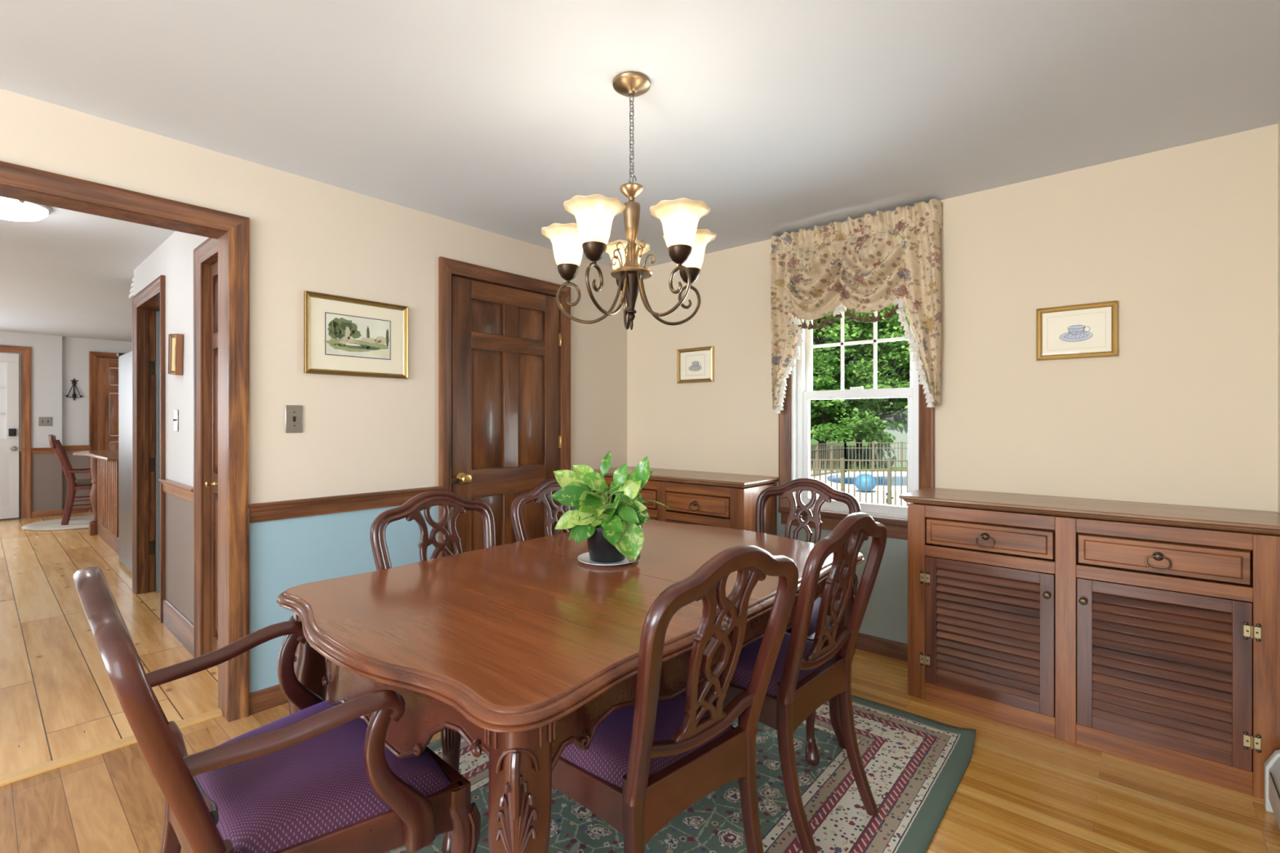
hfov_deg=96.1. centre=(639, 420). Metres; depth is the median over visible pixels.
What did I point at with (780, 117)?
ceiling
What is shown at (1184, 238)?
wall
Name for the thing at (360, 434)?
wall
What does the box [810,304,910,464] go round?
tree
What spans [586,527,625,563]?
pot
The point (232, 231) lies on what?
door frame
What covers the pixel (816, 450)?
metal fence
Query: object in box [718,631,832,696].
seat cushion
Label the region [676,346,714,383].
framed picture
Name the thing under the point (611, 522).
pothos
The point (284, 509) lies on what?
trim
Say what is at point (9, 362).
door
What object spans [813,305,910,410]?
tree
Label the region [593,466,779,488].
countertop
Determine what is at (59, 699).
floor
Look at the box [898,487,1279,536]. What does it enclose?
countertop
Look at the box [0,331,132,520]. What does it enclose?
wall
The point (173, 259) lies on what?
wall
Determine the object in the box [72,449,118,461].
island countertop
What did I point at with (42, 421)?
light switch
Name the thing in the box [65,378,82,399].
wall sconce
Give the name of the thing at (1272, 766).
baseboard heater
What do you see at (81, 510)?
baseboard
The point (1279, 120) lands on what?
wall
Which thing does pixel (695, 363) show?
print
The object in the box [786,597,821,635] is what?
seat cushion
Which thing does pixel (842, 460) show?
metal fence
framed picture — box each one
[168,333,183,375]
[303,290,408,378]
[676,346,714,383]
[1035,300,1118,360]
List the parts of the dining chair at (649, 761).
seat rail, leg, seat rail, cross rail, frame, leg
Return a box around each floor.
[0,511,218,777]
[0,648,1279,852]
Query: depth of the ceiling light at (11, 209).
2.88 m
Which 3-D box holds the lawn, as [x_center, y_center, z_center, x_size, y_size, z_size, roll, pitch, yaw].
[28.360,2.250,37.257,120.000,0.200,86.530,0,0,41]
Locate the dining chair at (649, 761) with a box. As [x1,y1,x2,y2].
[551,544,798,852]
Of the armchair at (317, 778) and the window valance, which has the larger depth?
the window valance
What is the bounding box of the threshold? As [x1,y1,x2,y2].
[0,708,222,786]
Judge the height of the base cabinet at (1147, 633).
0.911 m
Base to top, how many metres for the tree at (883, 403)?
12.261 m
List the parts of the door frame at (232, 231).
casing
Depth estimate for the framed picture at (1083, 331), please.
2.52 m
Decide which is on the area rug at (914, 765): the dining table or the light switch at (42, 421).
the dining table
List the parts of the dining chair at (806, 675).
seat rail, leg, seat rail, cross rail, frame, leg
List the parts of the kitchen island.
post, board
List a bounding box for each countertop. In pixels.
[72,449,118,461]
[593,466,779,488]
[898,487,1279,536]
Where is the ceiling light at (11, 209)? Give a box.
[0,196,52,221]
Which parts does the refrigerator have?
door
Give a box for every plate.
[577,552,633,565]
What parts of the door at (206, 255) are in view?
knob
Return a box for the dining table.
[275,519,864,852]
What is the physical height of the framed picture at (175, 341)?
0.246 m
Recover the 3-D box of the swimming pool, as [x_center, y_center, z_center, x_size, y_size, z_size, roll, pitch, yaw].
[10.912,2.065,19.904,9.888,0.130,5.361,0,0,-1]
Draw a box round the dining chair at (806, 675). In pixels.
[697,512,887,852]
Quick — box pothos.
[550,450,670,563]
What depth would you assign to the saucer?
1.98 m
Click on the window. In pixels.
(921, 418)
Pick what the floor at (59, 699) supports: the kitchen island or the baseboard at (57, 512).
the kitchen island
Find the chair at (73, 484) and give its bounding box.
[48,434,92,524]
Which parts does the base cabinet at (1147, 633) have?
hinge plate, hinge plate, door, drawer, knob, knob, drawer, door, hinge plate, hinge plate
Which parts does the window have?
frame, casing, sash, sash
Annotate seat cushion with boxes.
[75,479,92,485]
[195,699,451,852]
[560,691,732,788]
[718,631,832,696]
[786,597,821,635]
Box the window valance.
[769,198,942,413]
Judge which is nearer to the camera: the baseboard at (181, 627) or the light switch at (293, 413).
the light switch at (293, 413)
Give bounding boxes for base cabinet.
[593,466,779,535]
[898,487,1279,799]
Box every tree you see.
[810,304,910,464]
[810,310,909,453]
[810,330,840,431]
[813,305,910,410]
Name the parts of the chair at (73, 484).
crest rail, leg, leg, armrest, armrest, seat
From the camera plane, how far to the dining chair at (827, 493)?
2.61 m
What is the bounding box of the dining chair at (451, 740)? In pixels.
[369,490,495,852]
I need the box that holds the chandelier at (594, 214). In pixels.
[541,71,716,329]
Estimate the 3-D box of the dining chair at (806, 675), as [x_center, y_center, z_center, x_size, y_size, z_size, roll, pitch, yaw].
[0.425,0.758,1.863,0.603,0.980,0.560,0,0,44]
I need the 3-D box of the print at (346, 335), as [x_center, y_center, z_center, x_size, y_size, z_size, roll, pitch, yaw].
[-1.365,-0.405,2.783,0.001,0.190,0.316,0,0,41]
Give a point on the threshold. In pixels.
(15, 776)
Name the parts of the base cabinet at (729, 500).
drawer, door, drawer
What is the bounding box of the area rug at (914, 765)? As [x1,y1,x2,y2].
[384,694,976,852]
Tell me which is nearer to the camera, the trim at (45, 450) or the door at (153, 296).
the door at (153, 296)
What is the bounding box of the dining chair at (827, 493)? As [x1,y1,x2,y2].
[755,478,861,766]
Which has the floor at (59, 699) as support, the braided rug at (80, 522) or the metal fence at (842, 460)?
the braided rug at (80, 522)
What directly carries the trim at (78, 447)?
attached to the wall at (56, 361)
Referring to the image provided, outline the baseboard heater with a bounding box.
[1264,750,1279,830]
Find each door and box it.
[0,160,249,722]
[0,345,31,519]
[88,351,119,512]
[132,275,165,622]
[193,237,217,666]
[438,256,570,557]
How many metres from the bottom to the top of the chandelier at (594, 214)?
0.810 m
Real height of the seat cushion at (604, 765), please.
0.074 m
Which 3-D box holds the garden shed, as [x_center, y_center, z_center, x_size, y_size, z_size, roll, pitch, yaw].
[12.438,0.800,27.500,2.700,2.700,1.900,0,0,0]
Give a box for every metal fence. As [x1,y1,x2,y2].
[810,441,907,476]
[810,457,907,506]
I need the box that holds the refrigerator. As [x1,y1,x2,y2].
[116,350,132,571]
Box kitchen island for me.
[72,449,118,554]
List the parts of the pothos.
stem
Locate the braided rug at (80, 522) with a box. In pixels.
[21,515,93,530]
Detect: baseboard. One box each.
[31,509,63,517]
[62,506,88,514]
[162,598,193,655]
[249,684,288,715]
[855,632,907,662]
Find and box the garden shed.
[868,408,907,466]
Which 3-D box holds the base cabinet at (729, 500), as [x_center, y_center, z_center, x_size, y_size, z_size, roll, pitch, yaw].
[0.242,0.794,3.693,1.230,0.911,0.425,0,0,41]
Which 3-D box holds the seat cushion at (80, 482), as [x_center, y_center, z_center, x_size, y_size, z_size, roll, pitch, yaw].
[-6.717,0.753,7.071,0.335,0.045,0.440,0,0,-43]
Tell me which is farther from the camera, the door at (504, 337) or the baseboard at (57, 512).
the baseboard at (57, 512)
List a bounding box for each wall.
[0,88,626,693]
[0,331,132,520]
[133,231,208,623]
[626,123,1278,644]
[1278,120,1279,513]
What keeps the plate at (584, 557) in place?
on the dining table
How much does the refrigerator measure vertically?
1.825 m
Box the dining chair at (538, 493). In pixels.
[510,478,572,542]
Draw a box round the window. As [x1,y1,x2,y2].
[777,305,934,540]
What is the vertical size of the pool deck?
0.050 m
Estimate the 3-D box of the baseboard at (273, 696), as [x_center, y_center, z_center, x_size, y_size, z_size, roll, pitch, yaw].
[-1.374,1.206,2.776,0.014,0.088,0.881,0,0,41]
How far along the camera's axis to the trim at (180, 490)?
3.23 m
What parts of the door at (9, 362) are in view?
glass pane, panel, knob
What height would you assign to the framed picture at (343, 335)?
0.372 m
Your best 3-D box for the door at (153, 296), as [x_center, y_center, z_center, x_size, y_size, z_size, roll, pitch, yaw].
[-3.013,0.180,4.151,0.965,2.140,0.858,0,0,41]
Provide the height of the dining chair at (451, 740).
0.980 m
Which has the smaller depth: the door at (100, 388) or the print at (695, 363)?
the print at (695, 363)
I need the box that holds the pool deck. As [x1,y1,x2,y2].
[810,470,906,506]
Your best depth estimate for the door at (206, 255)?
2.95 m
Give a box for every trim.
[31,447,63,453]
[62,444,88,450]
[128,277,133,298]
[158,478,193,502]
[249,486,444,523]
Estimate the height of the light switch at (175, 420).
0.125 m
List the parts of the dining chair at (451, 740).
frame, leg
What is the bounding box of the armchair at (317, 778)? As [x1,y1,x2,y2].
[72,566,480,852]
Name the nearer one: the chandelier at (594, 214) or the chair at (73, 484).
the chandelier at (594, 214)
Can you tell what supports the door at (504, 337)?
in the wall at (360, 434)
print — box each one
[323,312,390,359]
[685,354,704,375]
[1047,311,1105,350]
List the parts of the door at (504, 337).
knob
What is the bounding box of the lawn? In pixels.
[810,435,906,470]
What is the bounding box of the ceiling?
[0,0,1279,342]
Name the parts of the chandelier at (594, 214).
lamp shade, arm, lamp shade, arm, arm, lamp shade, chain, arm, arm, lamp shade, lamp shade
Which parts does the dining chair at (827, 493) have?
seat rail, frame, leg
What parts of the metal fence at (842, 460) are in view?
rail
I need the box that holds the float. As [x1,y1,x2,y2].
[854,473,876,492]
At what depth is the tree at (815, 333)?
29.93 m
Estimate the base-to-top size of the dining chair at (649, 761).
0.980 m
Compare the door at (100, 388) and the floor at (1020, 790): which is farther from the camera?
the door at (100, 388)
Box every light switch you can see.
[38,417,52,426]
[173,409,177,431]
[284,404,302,432]
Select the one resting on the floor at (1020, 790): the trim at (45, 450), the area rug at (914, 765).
the area rug at (914, 765)
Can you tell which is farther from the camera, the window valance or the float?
the float
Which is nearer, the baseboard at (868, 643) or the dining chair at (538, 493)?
the dining chair at (538, 493)
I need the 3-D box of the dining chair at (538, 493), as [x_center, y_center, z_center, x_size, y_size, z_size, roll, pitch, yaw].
[-0.189,0.758,2.468,0.603,0.980,0.560,0,0,41]
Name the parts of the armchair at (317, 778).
frame, leg, seat rail, cross rail, armrest, leg, armrest, seat rail, seat rail, leg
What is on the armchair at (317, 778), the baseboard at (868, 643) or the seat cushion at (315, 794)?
the seat cushion at (315, 794)
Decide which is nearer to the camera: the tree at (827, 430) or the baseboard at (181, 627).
the baseboard at (181, 627)
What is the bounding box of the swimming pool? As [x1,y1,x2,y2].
[821,471,906,490]
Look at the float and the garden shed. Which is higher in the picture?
the garden shed

